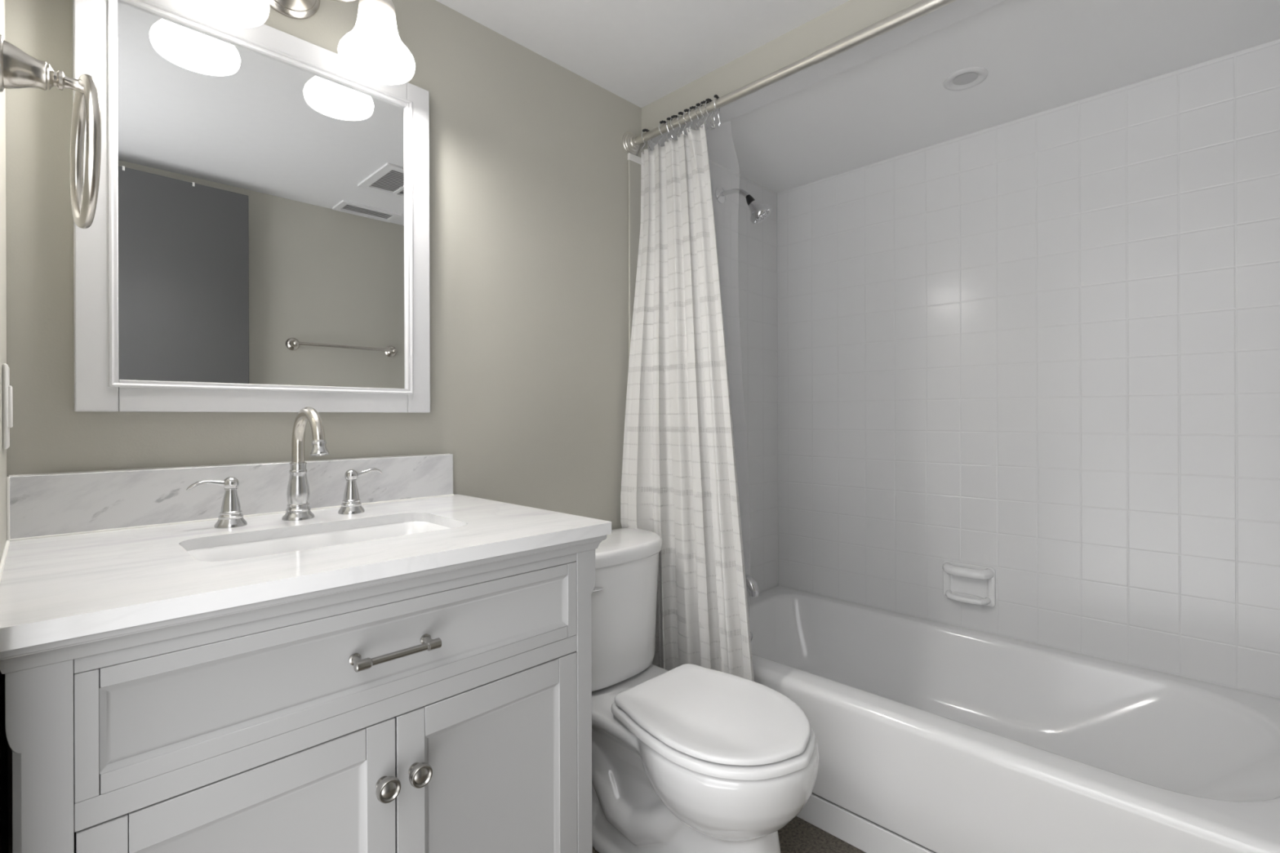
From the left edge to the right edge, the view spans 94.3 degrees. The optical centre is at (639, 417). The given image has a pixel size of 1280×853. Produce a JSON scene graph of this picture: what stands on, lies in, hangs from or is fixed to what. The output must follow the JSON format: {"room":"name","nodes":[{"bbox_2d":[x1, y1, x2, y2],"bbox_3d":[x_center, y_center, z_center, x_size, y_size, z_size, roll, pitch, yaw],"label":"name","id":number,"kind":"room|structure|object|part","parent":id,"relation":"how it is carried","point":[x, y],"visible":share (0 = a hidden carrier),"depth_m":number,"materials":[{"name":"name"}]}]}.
{"room":"bathroom","nodes":[
{"label":"bathroom","id":0,"kind":"room"},
{"bbox_2d":[0,0,8,852],"bbox_3d":[-0.407,0.034,0.281,1.765,2.101,0.100,0,0,45],"label":"wall","id":1,"kind":"structure","parent":0,"point":[3,740],"depth_m":0.84,"materials":[{"name":"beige paint"}]},
{"bbox_2d":[2,363,13,449],"bbox_3d":[-0.908,-0.015,0.853,0.070,0.120,0.009,0,0,45],"label":"light switch","id":2,"kind":"object","parent":1,"relation":"attached to","point":[7,395],"visible":1,"depth_m":0.83,"materials":[{"name":"white plastic"}]},
{"bbox_3d":[-0.909,-0.015,0.852,0.070,0.120,0.005,0,0,45],"label":"plate","id":3,"kind":"part","parent":2,"relation":"part of","materials":[{"name":"white plastic"}]},
{"bbox_2d":[0,34,101,228],"bbox_3d":[-0.568,-0.270,0.564,0.145,0.165,0.077,0,0,45],"label":"towel ring","id":4,"kind":"object","parent":1,"relation":"attached to","point":[19,69],"visible":1,"depth_m":0.55,"materials":[{"name":"silver metal"}]},
{"bbox_3d":[-0.569,-0.325,0.563,0.055,0.055,0.075,0,0,45],"label":"mounting post","id":5,"kind":"part","parent":4,"relation":"part of","materials":[{"name":"silver metal"}]},
{"bbox_2d":[4,0,778,852],"bbox_3d":[-0.242,0.008,1.769,0.108,2.151,2.448,0,0,45],"label":"wall","id":6,"kind":"structure","parent":0,"point":[529,231],"depth_m":1.56,"materials":[{"name":"beige paint"}]},
{"bbox_2d":[8,453,453,539],"bbox_3d":[-0.727,0.142,1.197,0.019,0.100,0.748,0,0,45],"label":"backsplash","id":7,"kind":"structure","parent":6,"relation":"attached to","point":[55,504],"depth_m":1.08,"materials":[{"name":"grey stone"}]},
{"bbox_2d":[72,0,430,413],"bbox_3d":[-0.721,-0.391,1.197,0.032,0.761,0.610,0,0,45],"label":"wall mirror","id":8,"kind":"object","parent":6,"relation":"attached to","point":[257,238],"visible":0.96,"depth_m":1.15,"materials":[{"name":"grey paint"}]},
{"bbox_3d":[-0.720,-0.037,1.198,0.030,0.054,0.500,0,0,45],"label":"frame rail","id":9,"kind":"part","parent":8,"relation":"part of","materials":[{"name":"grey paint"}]},
{"bbox_3d":[-0.723,-0.744,1.198,0.030,0.054,0.500,0,0,45],"label":"frame rail","id":10,"kind":"part","parent":8,"relation":"part of","materials":[{"name":"grey paint"}]},
{"bbox_2d":[178,0,415,84],"bbox_3d":[-0.654,-0.835,1.145,0.203,0.231,0.414,0,0,45],"label":"vanity light","id":11,"kind":"object","parent":6,"relation":"attached to","point":[374,51],"visible":1,"depth_m":1.19,"materials":[{"name":"white glass"}]},
{"bbox_3d":[-0.728,-0.790,1.030,0.146,0.139,0.146,0,0,45],"label":"lamp shade","id":12,"kind":"part","parent":11,"relation":"part of","materials":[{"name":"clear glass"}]},
{"bbox_3d":[-0.728,-0.787,1.030,0.060,0.136,0.060,0,0,45],"label":"bulb","id":13,"kind":"part","parent":11,"relation":"part of","materials":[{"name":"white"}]},
{"bbox_3d":[-0.616,-0.867,1.209,0.160,0.045,0.021,0,0,-5],"label":"arm","id":14,"kind":"part","parent":11,"relation":"part of","materials":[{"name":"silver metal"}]},
{"bbox_3d":[-0.540,-0.791,1.220,0.146,0.139,0.146,0,0,45],"label":"lamp shade","id":15,"kind":"part","parent":11,"relation":"part of","materials":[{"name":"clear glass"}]},
{"bbox_3d":[-0.540,-0.788,1.220,0.060,0.136,0.060,0,0,45],"label":"bulb","id":16,"kind":"part","parent":11,"relation":"part of","materials":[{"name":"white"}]},
{"bbox_2d":[627,160,640,361],"bbox_3d":[-0.001,-0.032,1.940,0.008,1.629,0.094,0,0,45],"label":"tile","id":17,"kind":"structure","parent":6,"relation":"attached to","point":[633,168],"depth_m":1.92,"materials":[{"name":"white tile"}]},
{"bbox_2d":[626,152,640,164],"bbox_3d":[-0.004,-0.837,1.939,0.011,0.022,0.096,0,0,45],"label":"cap","id":18,"kind":"object","parent":17,"relation":"attached to","point":[630,156],"visible":0.56,"depth_m":1.92,"materials":[{"name":"white tile"}]},
{"bbox_2d":[715,186,771,224],"bbox_3d":[0.386,-0.784,2.181,0.209,0.171,0.087,0,0,45],"label":"shower fixture","id":19,"kind":"object","parent":6,"relation":"attached to","point":[759,211],"visible":1,"depth_m":2.14,"materials":[{"name":"silver metal"}]},
{"bbox_3d":[0.351,-0.821,2.197,0.137,0.058,0.017,0,0,45],"label":"arm","id":20,"kind":"part","parent":19,"relation":"part of","materials":[{"name":"silver metal"}]},
{"bbox_2d":[745,573,759,596],"bbox_3d":[0.365,0.603,2.187,0.163,0.084,0.072,0,0,45],"label":"tub spout","id":21,"kind":"object","parent":6,"relation":"attached to","point":[752,586],"visible":0.37,"depth_m":2.13,"materials":[{"name":"silver metal"}]},
{"bbox_2d":[435,0,848,107],"bbox_3d":[0.096,-1.043,0.793,1.965,0.050,1.542,0,0,45],"label":"ceiling","id":22,"kind":"structure","parent":0,"point":[641,52],"depth_m":1.57,"materials":[{"name":"paint"}]},
{"bbox_2d":[591,816,865,852],"bbox_3d":[0.422,1.107,1.115,1.965,0.050,2.448,0,0,45],"label":"floor","id":23,"kind":"structure","parent":0,"point":[798,836],"depth_m":1.51,"materials":[{"name":"grey tile"}]},
{"bbox_2d":[0,535,606,852],"bbox_3d":[-0.518,0.649,0.995,0.593,0.872,0.750,0,0,45],"label":"vanity cabinet","id":24,"kind":"object","parent":23,"relation":"on","point":[447,708],"visible":0.98,"depth_m":0.75,"materials":[{"name":"white paint"}]},
{"bbox_3d":[-0.577,0.659,0.572,0.020,0.852,0.046,0,0,45],"label":"post","id":25,"kind":"part","parent":24,"relation":"part of","materials":[{"name":"white paint"}]},
{"bbox_3d":[-0.449,0.685,0.702,0.018,0.550,0.315,0,0,45],"label":"door","id":26,"kind":"part","parent":24,"relation":"part of","materials":[{"name":"white paint"}]},
{"bbox_3d":[-0.527,0.225,1.002,0.572,0.024,0.750,0,0,45],"label":"cornice","id":27,"kind":"part","parent":24,"relation":"part of","materials":[{"name":"white paint"}]},
{"bbox_2d":[0,453,611,652],"bbox_3d":[-0.524,0.151,1.006,0.578,0.123,0.768,0,0,45],"label":"countertop","id":28,"kind":"structure","parent":24,"relation":"on","point":[86,553],"depth_m":0.94,"materials":[{"name":"white stone"}]},
{"bbox_2d":[186,406,382,528],"bbox_3d":[-0.612,0.086,1.079,0.164,0.211,0.326,0,0,45],"label":"faucet","id":29,"kind":"object","parent":28,"relation":"on","point":[298,492],"visible":1,"depth_m":1.11,"materials":[{"name":"grey metal"}]},
{"bbox_3d":[-0.740,0.117,1.029,0.024,0.024,0.076,0,0,45],"label":"lever","id":30,"kind":"part","parent":29,"relation":"part of","materials":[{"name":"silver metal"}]},
{"bbox_3d":[-0.721,0.159,1.048,0.048,0.067,0.048,0,0,45],"label":"handle","id":31,"kind":"part","parent":29,"relation":"part of","materials":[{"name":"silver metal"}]},
{"bbox_3d":[-0.646,0.138,1.123,0.054,0.108,0.054,0,0,45],"label":"spout","id":32,"kind":"part","parent":29,"relation":"part of","materials":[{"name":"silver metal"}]},
{"bbox_3d":[-0.605,0.036,1.082,0.140,0.110,0.022,0,0,45],"label":"spout","id":33,"kind":"part","parent":29,"relation":"part of","materials":[{"name":"silver metal"}]},
{"bbox_3d":[-0.579,0.158,1.191,0.048,0.067,0.048,0,0,45],"label":"handle","id":34,"kind":"part","parent":29,"relation":"part of","materials":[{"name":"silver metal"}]},
{"bbox_3d":[-0.562,0.117,1.208,0.024,0.024,0.073,0,0,45],"label":"lever","id":35,"kind":"part","parent":29,"relation":"part of","materials":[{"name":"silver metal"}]},
{"bbox_2d":[186,521,449,561],"bbox_3d":[-0.507,0.277,0.989,0.275,0.139,0.451,0,0,45],"label":"sink","id":36,"kind":"object","parent":28,"relation":"in","point":[268,547],"visible":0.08,"depth_m":1.05,"materials":[{"name":"white ceramic"}]},
{"bbox_3d":[-0.340,0.238,0.815,0.018,0.028,0.634,0,0,45],"label":"frame rail","id":37,"kind":"part","parent":24,"relation":"part of","materials":[{"name":"white paint"}]},
{"bbox_3d":[-0.339,0.393,0.815,0.018,0.028,0.634,0,0,45],"label":"frame rail","id":38,"kind":"part","parent":24,"relation":"part of","materials":[{"name":"white paint"}]},
{"bbox_3d":[-0.339,0.315,0.814,0.018,0.127,0.633,0,0,45],"label":"drawer","id":39,"kind":"part","parent":24,"relation":"part of","materials":[{"name":"white paint"}]},
{"bbox_3d":[-0.336,0.490,0.787,0.026,0.031,0.031,0,0,45],"label":"knob","id":40,"kind":"part","parent":24,"relation":"part of","materials":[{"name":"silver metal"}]},
{"bbox_3d":[-0.325,0.314,0.793,0.034,0.015,0.113,0,0,45],"label":"pull handle","id":41,"kind":"part","parent":24,"relation":"part of","materials":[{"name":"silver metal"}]},
{"bbox_3d":[-0.305,0.490,0.818,0.026,0.031,0.031,0,0,45],"label":"knob","id":42,"kind":"part","parent":24,"relation":"part of","materials":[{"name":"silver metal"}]},
{"bbox_3d":[-0.226,0.684,0.927,0.018,0.550,0.314,0,0,45],"label":"door","id":43,"kind":"part","parent":24,"relation":"part of","materials":[{"name":"white paint"}]},
{"bbox_3d":[-0.100,0.657,1.054,0.020,0.852,0.042,0,0,45],"label":"post","id":44,"kind":"part","parent":24,"relation":"part of","materials":[{"name":"white paint"}]},
{"bbox_2d":[591,527,819,852],"bbox_3d":[0.079,0.713,1.456,0.752,0.742,0.442,0,0,45],"label":"toilet","id":45,"kind":"object","parent":23,"relation":"on","point":[686,757],"visible":0.88,"depth_m":1.35,"materials":[{"name":"white ceramic"}]},
{"bbox_3d":[-0.129,0.428,1.481,0.022,0.028,0.079,0,0,45],"label":"flush lever","id":46,"kind":"part","parent":45,"relation":"part of","materials":[{"name":"silver metal"}]},
{"bbox_3d":[-0.109,0.543,1.641,0.216,0.320,0.422,0,0,45],"label":"tank","id":47,"kind":"part","parent":45,"relation":"part of","materials":[{"name":"white ceramic"}]},
{"bbox_3d":[-0.108,0.363,1.639,0.230,0.040,0.441,0,0,45],"label":"tank lid","id":48,"kind":"part","parent":45,"relation":"part of","materials":[{"name":"white ceramic"}]},
{"bbox_3d":[0.079,0.890,1.445,0.729,0.384,0.373,0,0,45],"label":"bowl","id":49,"kind":"part","parent":45,"relation":"part of","materials":[{"name":"white ceramic"}]},
{"bbox_3d":[0.176,0.667,1.345,0.435,0.016,0.355,0,0,45],"label":"lid","id":50,"kind":"part","parent":45,"relation":"part of","materials":[{"name":"white plastic"}]},
{"bbox_3d":[0.178,0.687,1.343,0.451,0.024,0.372,0,0,45],"label":"seat","id":51,"kind":"part","parent":45,"relation":"part of","materials":[{"name":"white plastic"}]},
{"bbox_2d":[747,586,1279,852],"bbox_3d":[0.856,0.898,1.720,1.513,0.364,0.775,0,0,45],"label":"bathtub","id":52,"kind":"object","parent":23,"relation":"on","point":[931,736],"visible":0.68,"depth_m":1.50,"materials":[{"name":"white ceramic"}]},
{"bbox_2d":[641,0,922,133],"bbox_3d":[0.582,-0.999,1.454,1.525,0.143,0.100,0,0,45],"label":"wall header","id":53,"kind":"structure","parent":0,"point":[851,16],"depth_m":1.60,"materials":[{"name":"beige paint"}]},
{"bbox_2d":[647,0,1006,146],"bbox_3d":[0.586,-0.937,1.458,1.525,0.036,0.105,0,0,45],"label":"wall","id":54,"kind":"structure","parent":53,"relation":"attached to","point":[955,11],"depth_m":1.53,"materials":[{"name":"paint"}]},
{"bbox_2d":[706,0,1279,192],"bbox_3d":[0.838,-0.976,1.713,1.525,0.040,0.804,0,0,45],"label":"ceiling","id":55,"kind":"structure","parent":0,"point":[1037,55],"depth_m":1.67,"materials":[{"name":"white paint"}]},
{"bbox_2d":[942,66,987,90],"bbox_3d":[0.918,-0.953,1.677,0.112,0.008,0.112,0,0,45],"label":"recessed light","id":56,"kind":"object","parent":55,"relation":"in","point":[968,77],"visible":1,"depth_m":1.67,"materials":[{"name":"white plastic"}]},
{"bbox_2d":[777,39,1279,698],"bbox_3d":[1.194,0.003,1.999,1.625,2.151,0.100,0,0,45],"label":"wall","id":57,"kind":"structure","parent":0,"point":[1041,350],"depth_m":1.82,"materials":[{"name":"white tile"}]},
{"bbox_2d":[942,560,995,607],"bbox_3d":[1.096,0.561,1.993,0.160,0.130,0.065,0,0,45],"label":"soap dish","id":58,"kind":"object","parent":57,"relation":"attached to","point":[966,583],"visible":1,"depth_m":1.99,"materials":[{"name":"white ceramic"}]},
{"bbox_2d":[945,590,991,604],"bbox_3d":[1.097,0.606,1.994,0.139,0.023,0.061,0,0,45],"label":"tray","id":59,"kind":"object","parent":58,"relation":"on","point":[971,597],"depth_m":1.98,"materials":[{"name":"white ceramic"}]},
{"bbox_3d":[1.432,0.003,1.056,0.240,2.151,0.906,0,0,45],"label":"wall","id":60,"kind":"structure","parent":0,"visible":0},
{"bbox_2d":[622,0,956,155],"bbox_3d":[0.511,-0.884,1.383,1.525,0.075,0.075,0,0,45],"label":"curtain rod","id":61,"kind":"object","parent":60,"relation":"attached to","point":[631,142],"visible":1,"depth_m":1.47,"materials":[{"name":"silver metal"}]},
{"bbox_2d":[640,128,652,153],"bbox_3d":[0.021,-0.867,1.868,0.046,0.080,0.008,0,0,-37],"label":"curtain ring","id":62,"kind":"object","parent":61,"relation":"hanging from","point":[643,130],"visible":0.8,"depth_m":1.86,"materials":[{"name":"silver metal"}]},
{"bbox_2d":[657,120,670,145],"bbox_3d":[0.075,-0.867,1.816,0.046,0.080,0.008,0,0,-29],"label":"curtain ring","id":63,"kind":"object","parent":61,"relation":"hanging from","point":[662,121],"visible":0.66,"depth_m":1.81,"materials":[{"name":"silver metal"}]},
{"bbox_2d":[666,116,673,142],"bbox_3d":[0.092,-0.867,1.799,0.008,0.080,0.046,0,0,38],"label":"curtain ring","id":64,"kind":"object","parent":61,"relation":"hanging from","point":[668,117],"visible":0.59,"depth_m":1.79,"materials":[{"name":"silver metal"}]},
{"bbox_2d":[669,115,682,140],"bbox_3d":[0.108,-0.867,1.782,0.046,0.080,0.008,0,0,-25],"label":"curtain ring","id":65,"kind":"object","parent":61,"relation":"hanging from","point":[672,116],"visible":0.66,"depth_m":1.78,"materials":[{"name":"silver metal"}]},
{"bbox_2d":[677,111,685,137],"bbox_3d":[0.125,-0.867,1.766,0.008,0.080,0.046,0,0,43],"label":"curtain ring","id":66,"kind":"object","parent":61,"relation":"hanging from","point":[679,113],"visible":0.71,"depth_m":1.75,"materials":[{"name":"silver metal"}]},
{"bbox_2d":[620,123,754,681],"bbox_3d":[0.152,0.065,1.744,0.479,1.815,0.081,0,0,38],"label":"shower curtain","id":67,"kind":"object","parent":61,"relation":"hanging from","point":[679,482],"visible":0.91,"depth_m":1.76,"materials":[{"name":"fabric"}]},
{"bbox_2d":[682,108,693,134],"bbox_3d":[0.142,-0.867,1.749,0.046,0.080,0.008,0,0,-39],"label":"curtain ring","id":68,"kind":"object","parent":61,"relation":"hanging from","point":[686,109],"visible":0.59,"depth_m":1.74,"materials":[{"name":"silver metal"}]},
{"bbox_2d":[688,106,700,132],"bbox_3d":[0.159,-0.867,1.732,0.046,0.080,0.008,0,0,-24],"label":"curtain ring","id":69,"kind":"object","parent":61,"relation":"hanging from","point":[691,107],"visible":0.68,"depth_m":1.73,"materials":[{"name":"silver metal"}]},
{"bbox_2d":[694,102,704,129],"bbox_3d":[0.174,-0.867,1.718,0.008,0.080,0.046,0,0,45],"label":"curtain ring","id":70,"kind":"object","parent":61,"relation":"hanging from","point":[698,104],"visible":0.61,"depth_m":1.71,"materials":[{"name":"silver metal"}]},
{"bbox_2d":[698,100,712,129],"bbox_3d":[0.189,-0.867,1.703,0.046,0.080,0.008,0,0,-23],"label":"curtain ring","id":71,"kind":"object","parent":61,"relation":"hanging from","point":[703,101],"visible":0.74,"depth_m":1.70,"materials":[{"name":"silver metal"}]},
{"bbox_2d":[704,97,715,128],"bbox_3d":[0.199,-0.867,1.692,0.046,0.080,0.008,0,0,-42],"label":"curtain ring","id":72,"kind":"object","parent":61,"relation":"hanging from","point":[708,99],"visible":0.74,"depth_m":1.69,"materials":[{"name":"silver metal"}]},
{"bbox_2d":[713,94,720,126],"bbox_3d":[0.217,-0.868,1.675,0.008,0.080,0.046,0,0,30],"label":"curtain ring","id":73,"kind":"object","parent":61,"relation":"hanging from","point":[714,95],"visible":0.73,"depth_m":1.67,"materials":[{"name":"silver metal"}]}
]}

